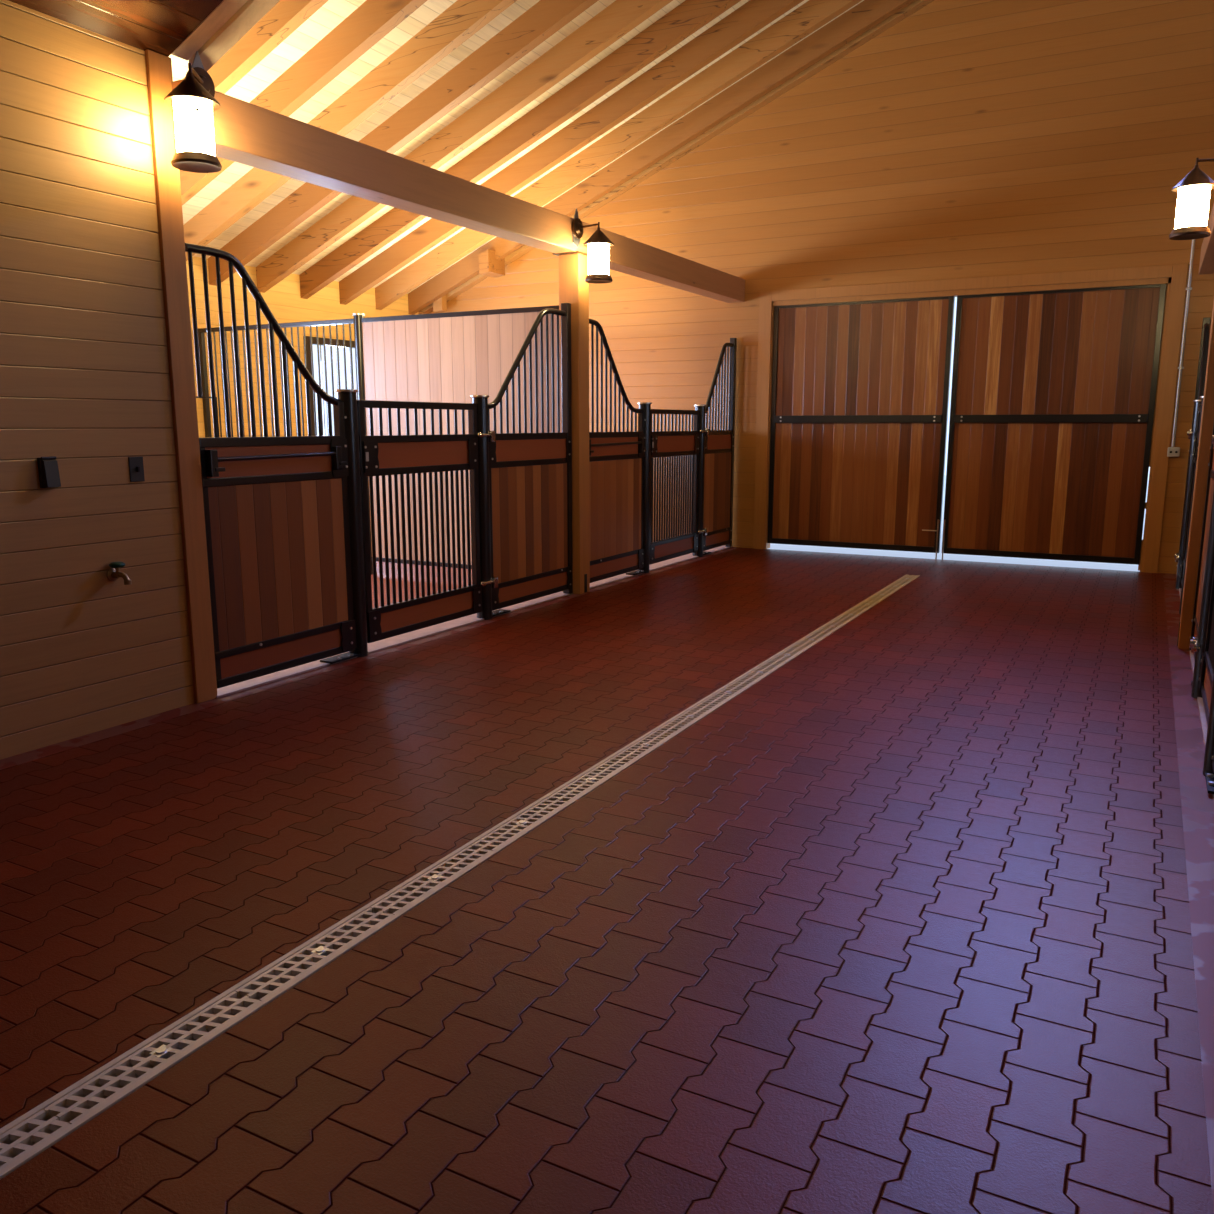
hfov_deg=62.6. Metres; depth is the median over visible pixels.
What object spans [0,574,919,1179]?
drain
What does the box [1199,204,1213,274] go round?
ceiling beam
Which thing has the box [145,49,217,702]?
wooden post
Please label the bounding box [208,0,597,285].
rafter
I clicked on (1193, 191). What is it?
wall lantern
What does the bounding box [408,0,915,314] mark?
rafter
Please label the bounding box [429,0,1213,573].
wall
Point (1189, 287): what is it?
conduit
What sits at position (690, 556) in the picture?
trim
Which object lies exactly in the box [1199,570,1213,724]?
gate
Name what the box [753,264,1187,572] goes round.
trim
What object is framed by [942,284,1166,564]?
door
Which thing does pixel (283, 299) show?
wall
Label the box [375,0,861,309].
rafter
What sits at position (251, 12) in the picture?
fascia board
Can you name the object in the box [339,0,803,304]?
rafter
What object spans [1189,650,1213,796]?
trim
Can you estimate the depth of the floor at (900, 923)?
2.89 m
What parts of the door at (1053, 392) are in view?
cross rail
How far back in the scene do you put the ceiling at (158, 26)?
4.35 m
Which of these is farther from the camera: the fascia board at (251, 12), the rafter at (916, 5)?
the rafter at (916, 5)
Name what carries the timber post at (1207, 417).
on the floor at (900, 923)
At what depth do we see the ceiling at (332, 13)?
8.69 m
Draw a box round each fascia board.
[171,0,247,60]
[189,0,279,70]
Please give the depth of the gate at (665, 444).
10.02 m
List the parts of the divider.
post, round post, rail, rail, board panel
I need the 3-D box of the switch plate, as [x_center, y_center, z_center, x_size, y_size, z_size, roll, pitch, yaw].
[-2.200,-0.645,4.680,0.022,0.115,0.074,6,12,28]
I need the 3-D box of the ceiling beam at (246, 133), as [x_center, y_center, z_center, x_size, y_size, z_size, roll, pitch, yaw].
[-0.307,-2.915,7.876,0.200,0.240,7.370,6,12,28]
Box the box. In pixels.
[1167,447,1179,456]
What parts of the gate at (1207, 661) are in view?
fixing plate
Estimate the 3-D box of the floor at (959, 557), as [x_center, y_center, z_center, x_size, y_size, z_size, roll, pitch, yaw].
[8.804,-1.871,18.500,26.000,0.100,19.010,6,12,28]
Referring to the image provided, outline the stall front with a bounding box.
[185,243,736,687]
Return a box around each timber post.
[552,251,589,593]
[1177,301,1213,649]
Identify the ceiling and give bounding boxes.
[8,0,222,56]
[169,0,863,293]
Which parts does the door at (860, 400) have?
cross rail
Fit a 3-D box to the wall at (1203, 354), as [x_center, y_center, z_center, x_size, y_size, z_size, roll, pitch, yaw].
[4.600,-1.184,7.735,0.153,2.345,3.465,5,12,27]
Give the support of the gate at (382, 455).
attached to the stall front
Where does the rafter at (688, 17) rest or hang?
attached to the ceiling at (332, 13)
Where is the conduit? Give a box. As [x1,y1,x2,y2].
[1171,239,1194,446]
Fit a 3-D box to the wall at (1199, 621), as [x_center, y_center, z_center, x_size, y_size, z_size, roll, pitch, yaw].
[2.817,-0.587,4.475,0.164,2.343,3.659,5,12,27]
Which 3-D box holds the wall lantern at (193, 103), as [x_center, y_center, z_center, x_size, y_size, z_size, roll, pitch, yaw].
[-1.854,-2.295,4.568,0.254,0.560,0.354,6,12,28]
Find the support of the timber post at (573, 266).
on the floor at (900, 923)
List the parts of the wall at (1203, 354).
post, post, rail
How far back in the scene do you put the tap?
4.59 m
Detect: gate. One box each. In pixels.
[357,400,482,642]
[650,409,699,564]
[1180,407,1200,585]
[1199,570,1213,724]
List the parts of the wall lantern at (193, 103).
lamp shade, arm, plate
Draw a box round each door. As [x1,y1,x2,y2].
[767,296,954,558]
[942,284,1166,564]
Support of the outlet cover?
attached to the wall at (85, 376)
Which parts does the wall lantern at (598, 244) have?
plate, arm, lamp shade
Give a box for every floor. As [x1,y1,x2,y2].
[0,547,1213,1213]
[768,475,1148,571]
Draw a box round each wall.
[0,0,194,759]
[186,256,417,436]
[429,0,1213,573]
[1174,317,1210,614]
[1189,423,1213,793]
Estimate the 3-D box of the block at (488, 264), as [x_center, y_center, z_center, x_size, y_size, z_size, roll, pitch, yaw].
[-1.398,-4.175,12.139,0.140,0.279,0.350,6,12,28]
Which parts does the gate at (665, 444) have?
fixing plate, fixing plate, fixing plate, fixing plate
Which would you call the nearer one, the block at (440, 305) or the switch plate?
the switch plate
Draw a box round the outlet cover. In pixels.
[37,456,60,487]
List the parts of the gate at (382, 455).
fixing plate, fixing plate, fixing plate, fixing plate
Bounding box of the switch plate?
[128,457,144,481]
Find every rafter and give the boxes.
[179,0,426,204]
[183,0,327,93]
[183,0,516,260]
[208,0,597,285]
[256,0,672,292]
[299,0,740,298]
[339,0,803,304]
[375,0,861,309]
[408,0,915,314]
[418,0,933,313]
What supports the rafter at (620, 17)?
attached to the ceiling at (332, 13)
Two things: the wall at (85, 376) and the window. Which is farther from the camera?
the window
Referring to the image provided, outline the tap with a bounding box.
[107,562,131,584]
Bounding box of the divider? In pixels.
[198,305,559,574]
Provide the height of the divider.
2.385 m
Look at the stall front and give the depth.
5.94 m
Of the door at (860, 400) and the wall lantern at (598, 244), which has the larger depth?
the door at (860, 400)
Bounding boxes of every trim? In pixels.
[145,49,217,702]
[216,592,571,697]
[590,545,732,588]
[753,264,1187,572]
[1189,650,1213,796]
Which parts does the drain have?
drain grate, drain grate, drain grate, drain grate, drain grate, drain grate, drain grate, drain grate, drain grate, drain grate, drain grate, drain grate, drain grate, drain grate, drain grate, drain grate, drain grate, drain grate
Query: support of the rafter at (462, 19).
attached to the ceiling at (332, 13)
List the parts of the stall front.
feed opening frame, rail, frame, board panel, fixing plate, foot plate, fixing plate, post, post, fixing plate, fixing plate, foot plate, rail, frame, board panel, post, fixing plate, fixing plate, board panel, rail, frame, foot plate, fixing plate, fixing plate, post, post, fixing plate, fixing plate, board panel, frame, rail, fixing plate, post, fixing plate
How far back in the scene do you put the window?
11.49 m
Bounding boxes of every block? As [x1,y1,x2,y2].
[433,295,446,312]
[479,249,504,277]
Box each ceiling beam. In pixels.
[171,79,744,302]
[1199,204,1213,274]
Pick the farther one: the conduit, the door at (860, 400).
the door at (860, 400)
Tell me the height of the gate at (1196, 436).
1.480 m
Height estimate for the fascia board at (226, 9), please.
1.202 m
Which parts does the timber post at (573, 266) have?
cap plate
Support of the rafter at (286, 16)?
attached to the ceiling at (332, 13)
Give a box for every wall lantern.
[164,51,221,172]
[571,208,613,283]
[1169,158,1213,239]
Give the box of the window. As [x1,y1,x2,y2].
[303,336,354,435]
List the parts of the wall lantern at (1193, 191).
lamp shade, arm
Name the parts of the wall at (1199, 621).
fixing plate, post, post, frame, board panel, post, foot plate, fixing plate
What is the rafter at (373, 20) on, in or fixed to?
attached to the ceiling at (332, 13)

